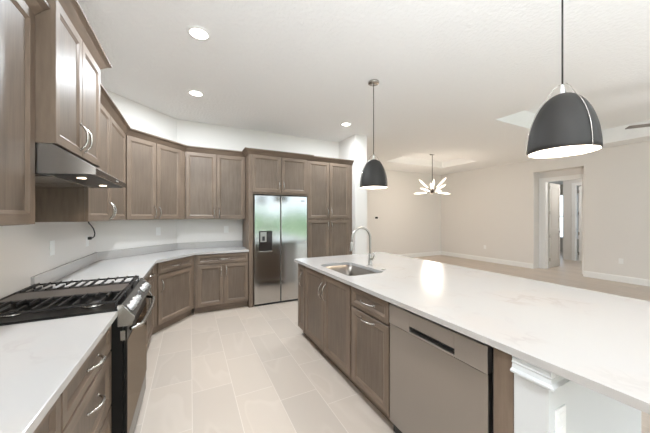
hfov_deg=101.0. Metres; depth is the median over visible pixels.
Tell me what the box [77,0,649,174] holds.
ceiling
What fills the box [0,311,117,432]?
countertop
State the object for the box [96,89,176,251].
wall
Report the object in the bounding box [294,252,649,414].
countertop
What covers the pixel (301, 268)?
base cabinet
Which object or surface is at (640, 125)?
ceiling fan
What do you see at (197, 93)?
recessed light
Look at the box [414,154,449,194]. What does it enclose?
chandelier
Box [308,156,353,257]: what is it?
pantry cabinet
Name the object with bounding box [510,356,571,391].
trim
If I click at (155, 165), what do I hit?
upper cabinet
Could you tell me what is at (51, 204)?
upper cabinet
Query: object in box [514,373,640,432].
wall
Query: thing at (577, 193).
window
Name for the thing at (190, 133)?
wall
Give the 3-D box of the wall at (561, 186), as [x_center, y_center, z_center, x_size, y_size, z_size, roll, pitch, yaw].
[9.725,0.065,11.057,0.120,2.750,5.000,0,0,-27]
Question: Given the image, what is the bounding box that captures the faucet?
[349,227,374,264]
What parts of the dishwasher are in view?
control panel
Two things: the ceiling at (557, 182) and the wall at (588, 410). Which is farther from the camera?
the ceiling at (557, 182)
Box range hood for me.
[35,142,125,187]
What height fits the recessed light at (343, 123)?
0.009 m
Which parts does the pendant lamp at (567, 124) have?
stem, lamp shade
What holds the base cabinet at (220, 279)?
on the floor
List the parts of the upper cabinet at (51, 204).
door, handle, crown moulding, door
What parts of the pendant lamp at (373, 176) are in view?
stem, lamp shade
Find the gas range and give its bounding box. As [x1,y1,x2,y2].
[0,275,154,432]
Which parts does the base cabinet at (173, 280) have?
drawer, door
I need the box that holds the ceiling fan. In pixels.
[625,123,649,128]
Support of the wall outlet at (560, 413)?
attached to the wall at (588, 410)
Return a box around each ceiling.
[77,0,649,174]
[548,181,562,184]
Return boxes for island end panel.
[494,348,513,432]
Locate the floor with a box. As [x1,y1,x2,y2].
[134,252,649,432]
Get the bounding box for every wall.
[0,221,95,298]
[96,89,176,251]
[177,119,338,242]
[339,134,366,253]
[367,170,440,254]
[441,141,649,279]
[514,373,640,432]
[560,184,581,252]
[563,179,581,260]
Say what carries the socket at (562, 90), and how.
attached to the pendant lamp at (567, 124)
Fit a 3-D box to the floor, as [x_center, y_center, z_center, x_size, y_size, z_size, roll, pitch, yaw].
[4.950,1.490,4.621,15.400,0.100,12.200,0,0,-27]
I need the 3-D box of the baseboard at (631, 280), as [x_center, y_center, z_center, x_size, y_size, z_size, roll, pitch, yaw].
[7.774,1.370,3.331,0.016,0.140,6.955,0,0,-27]
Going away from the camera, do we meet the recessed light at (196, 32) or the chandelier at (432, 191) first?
the recessed light at (196, 32)
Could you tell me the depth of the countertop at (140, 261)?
2.99 m
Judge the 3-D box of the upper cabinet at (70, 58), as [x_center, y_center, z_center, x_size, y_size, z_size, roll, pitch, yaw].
[-1.701,-0.790,1.647,0.434,0.835,0.920,0,0,-27]
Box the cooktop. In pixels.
[0,280,139,325]
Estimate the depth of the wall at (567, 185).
8.92 m
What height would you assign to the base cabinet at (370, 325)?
0.884 m
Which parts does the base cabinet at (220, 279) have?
door, drawer, door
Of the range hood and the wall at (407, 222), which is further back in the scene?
the wall at (407, 222)
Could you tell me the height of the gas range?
0.974 m
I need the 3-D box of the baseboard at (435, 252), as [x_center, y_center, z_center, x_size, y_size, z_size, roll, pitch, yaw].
[1.972,1.370,8.878,5.390,0.140,0.016,0,0,-27]
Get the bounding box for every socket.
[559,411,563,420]
[560,84,564,93]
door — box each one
[548,183,561,267]
[578,186,581,260]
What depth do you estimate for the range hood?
1.43 m
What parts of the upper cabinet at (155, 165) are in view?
door, crown moulding, door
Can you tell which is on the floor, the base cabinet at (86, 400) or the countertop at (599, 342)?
the base cabinet at (86, 400)
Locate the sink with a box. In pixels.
[326,265,375,275]
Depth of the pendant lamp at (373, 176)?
3.01 m
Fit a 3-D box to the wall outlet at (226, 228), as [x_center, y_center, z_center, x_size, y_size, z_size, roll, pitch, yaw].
[-1.702,0.220,4.624,0.075,0.118,0.010,0,0,-27]
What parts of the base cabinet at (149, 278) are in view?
drawer, door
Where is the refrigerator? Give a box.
[253,195,306,305]
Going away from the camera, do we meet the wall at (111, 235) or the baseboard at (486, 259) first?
the wall at (111, 235)
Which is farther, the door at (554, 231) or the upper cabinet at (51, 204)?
the door at (554, 231)
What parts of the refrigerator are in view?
dispenser panel, door, door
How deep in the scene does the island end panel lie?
1.13 m
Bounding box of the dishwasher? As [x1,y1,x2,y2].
[389,303,493,432]
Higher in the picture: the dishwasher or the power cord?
the power cord
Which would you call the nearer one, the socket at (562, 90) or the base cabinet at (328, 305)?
the socket at (562, 90)
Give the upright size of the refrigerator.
1.779 m
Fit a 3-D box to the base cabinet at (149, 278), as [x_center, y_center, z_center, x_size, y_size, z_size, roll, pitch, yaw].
[-2.033,0.998,2.555,0.648,0.884,1.157,0,0,-27]
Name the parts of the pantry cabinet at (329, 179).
door, door, crown moulding, door, door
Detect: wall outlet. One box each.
[50,240,54,255]
[86,235,88,246]
[156,227,160,235]
[224,226,228,232]
[555,404,565,432]
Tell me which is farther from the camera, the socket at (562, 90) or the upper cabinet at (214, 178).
the upper cabinet at (214, 178)
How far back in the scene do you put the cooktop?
1.50 m
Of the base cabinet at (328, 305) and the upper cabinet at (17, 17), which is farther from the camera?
the base cabinet at (328, 305)
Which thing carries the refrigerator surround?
on the floor
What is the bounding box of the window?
[560,193,578,238]
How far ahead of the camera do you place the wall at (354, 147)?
5.13 m
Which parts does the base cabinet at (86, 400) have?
handle, handle, drawer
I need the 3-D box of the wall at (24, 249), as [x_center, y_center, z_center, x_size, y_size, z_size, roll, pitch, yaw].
[-0.938,-0.060,-0.495,0.120,3.000,8.160,0,0,-27]
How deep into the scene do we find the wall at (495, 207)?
7.17 m
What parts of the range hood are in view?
underside panel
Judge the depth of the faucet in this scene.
2.88 m
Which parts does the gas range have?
burner, burner, knob, oven door, knob, control panel, storage drawer, handle, knob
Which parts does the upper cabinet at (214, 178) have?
door, crown moulding, door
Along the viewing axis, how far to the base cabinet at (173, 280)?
3.50 m
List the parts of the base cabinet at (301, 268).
door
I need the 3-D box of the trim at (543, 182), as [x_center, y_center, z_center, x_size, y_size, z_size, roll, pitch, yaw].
[6.301,0.190,7.074,0.160,2.500,1.045,0,0,-27]
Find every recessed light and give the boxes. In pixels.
[186,25,210,40]
[188,90,203,96]
[340,122,351,125]
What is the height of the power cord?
0.214 m
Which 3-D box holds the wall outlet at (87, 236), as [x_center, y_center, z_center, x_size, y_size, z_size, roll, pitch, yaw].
[-2.582,0.265,2.913,0.010,0.118,0.075,0,0,-27]
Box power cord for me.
[88,222,94,239]
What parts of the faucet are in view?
spout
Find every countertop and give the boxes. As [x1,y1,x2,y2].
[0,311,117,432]
[31,241,248,289]
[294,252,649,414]
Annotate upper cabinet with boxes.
[0,0,49,225]
[35,0,111,166]
[35,82,130,221]
[125,128,186,219]
[185,145,244,218]
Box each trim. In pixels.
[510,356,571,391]
[539,174,583,273]
[572,182,581,260]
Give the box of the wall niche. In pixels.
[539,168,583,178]
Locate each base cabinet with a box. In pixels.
[33,395,60,432]
[61,326,110,432]
[145,268,154,346]
[152,255,193,333]
[194,252,247,313]
[298,263,310,339]
[305,266,358,389]
[351,286,393,425]
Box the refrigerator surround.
[242,147,313,307]
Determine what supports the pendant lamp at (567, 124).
hanging from the ceiling at (463, 83)
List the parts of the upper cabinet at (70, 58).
door, handle, crown moulding, handle, door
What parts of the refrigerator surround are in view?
panel, door, crown moulding, door, panel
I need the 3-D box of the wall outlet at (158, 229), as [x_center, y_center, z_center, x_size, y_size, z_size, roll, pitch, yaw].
[-2.463,0.220,3.963,0.010,0.118,0.075,0,0,17]
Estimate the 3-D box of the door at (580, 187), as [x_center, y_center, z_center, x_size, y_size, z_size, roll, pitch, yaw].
[8.470,0.225,8.377,0.052,2.410,0.812,0,0,-37]
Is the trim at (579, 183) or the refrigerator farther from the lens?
the trim at (579, 183)
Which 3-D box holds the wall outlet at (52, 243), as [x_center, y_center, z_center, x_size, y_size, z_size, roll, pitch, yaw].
[-2.210,0.255,2.174,0.010,0.118,0.075,0,0,-27]
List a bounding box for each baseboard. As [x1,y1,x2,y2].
[399,251,440,256]
[441,251,532,268]
[583,271,649,286]
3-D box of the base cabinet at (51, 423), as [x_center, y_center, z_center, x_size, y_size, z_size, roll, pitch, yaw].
[-0.957,0.998,0.414,0.653,0.884,0.798,0,0,-27]
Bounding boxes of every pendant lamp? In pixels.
[360,79,387,188]
[526,0,602,157]
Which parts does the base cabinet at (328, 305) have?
door, door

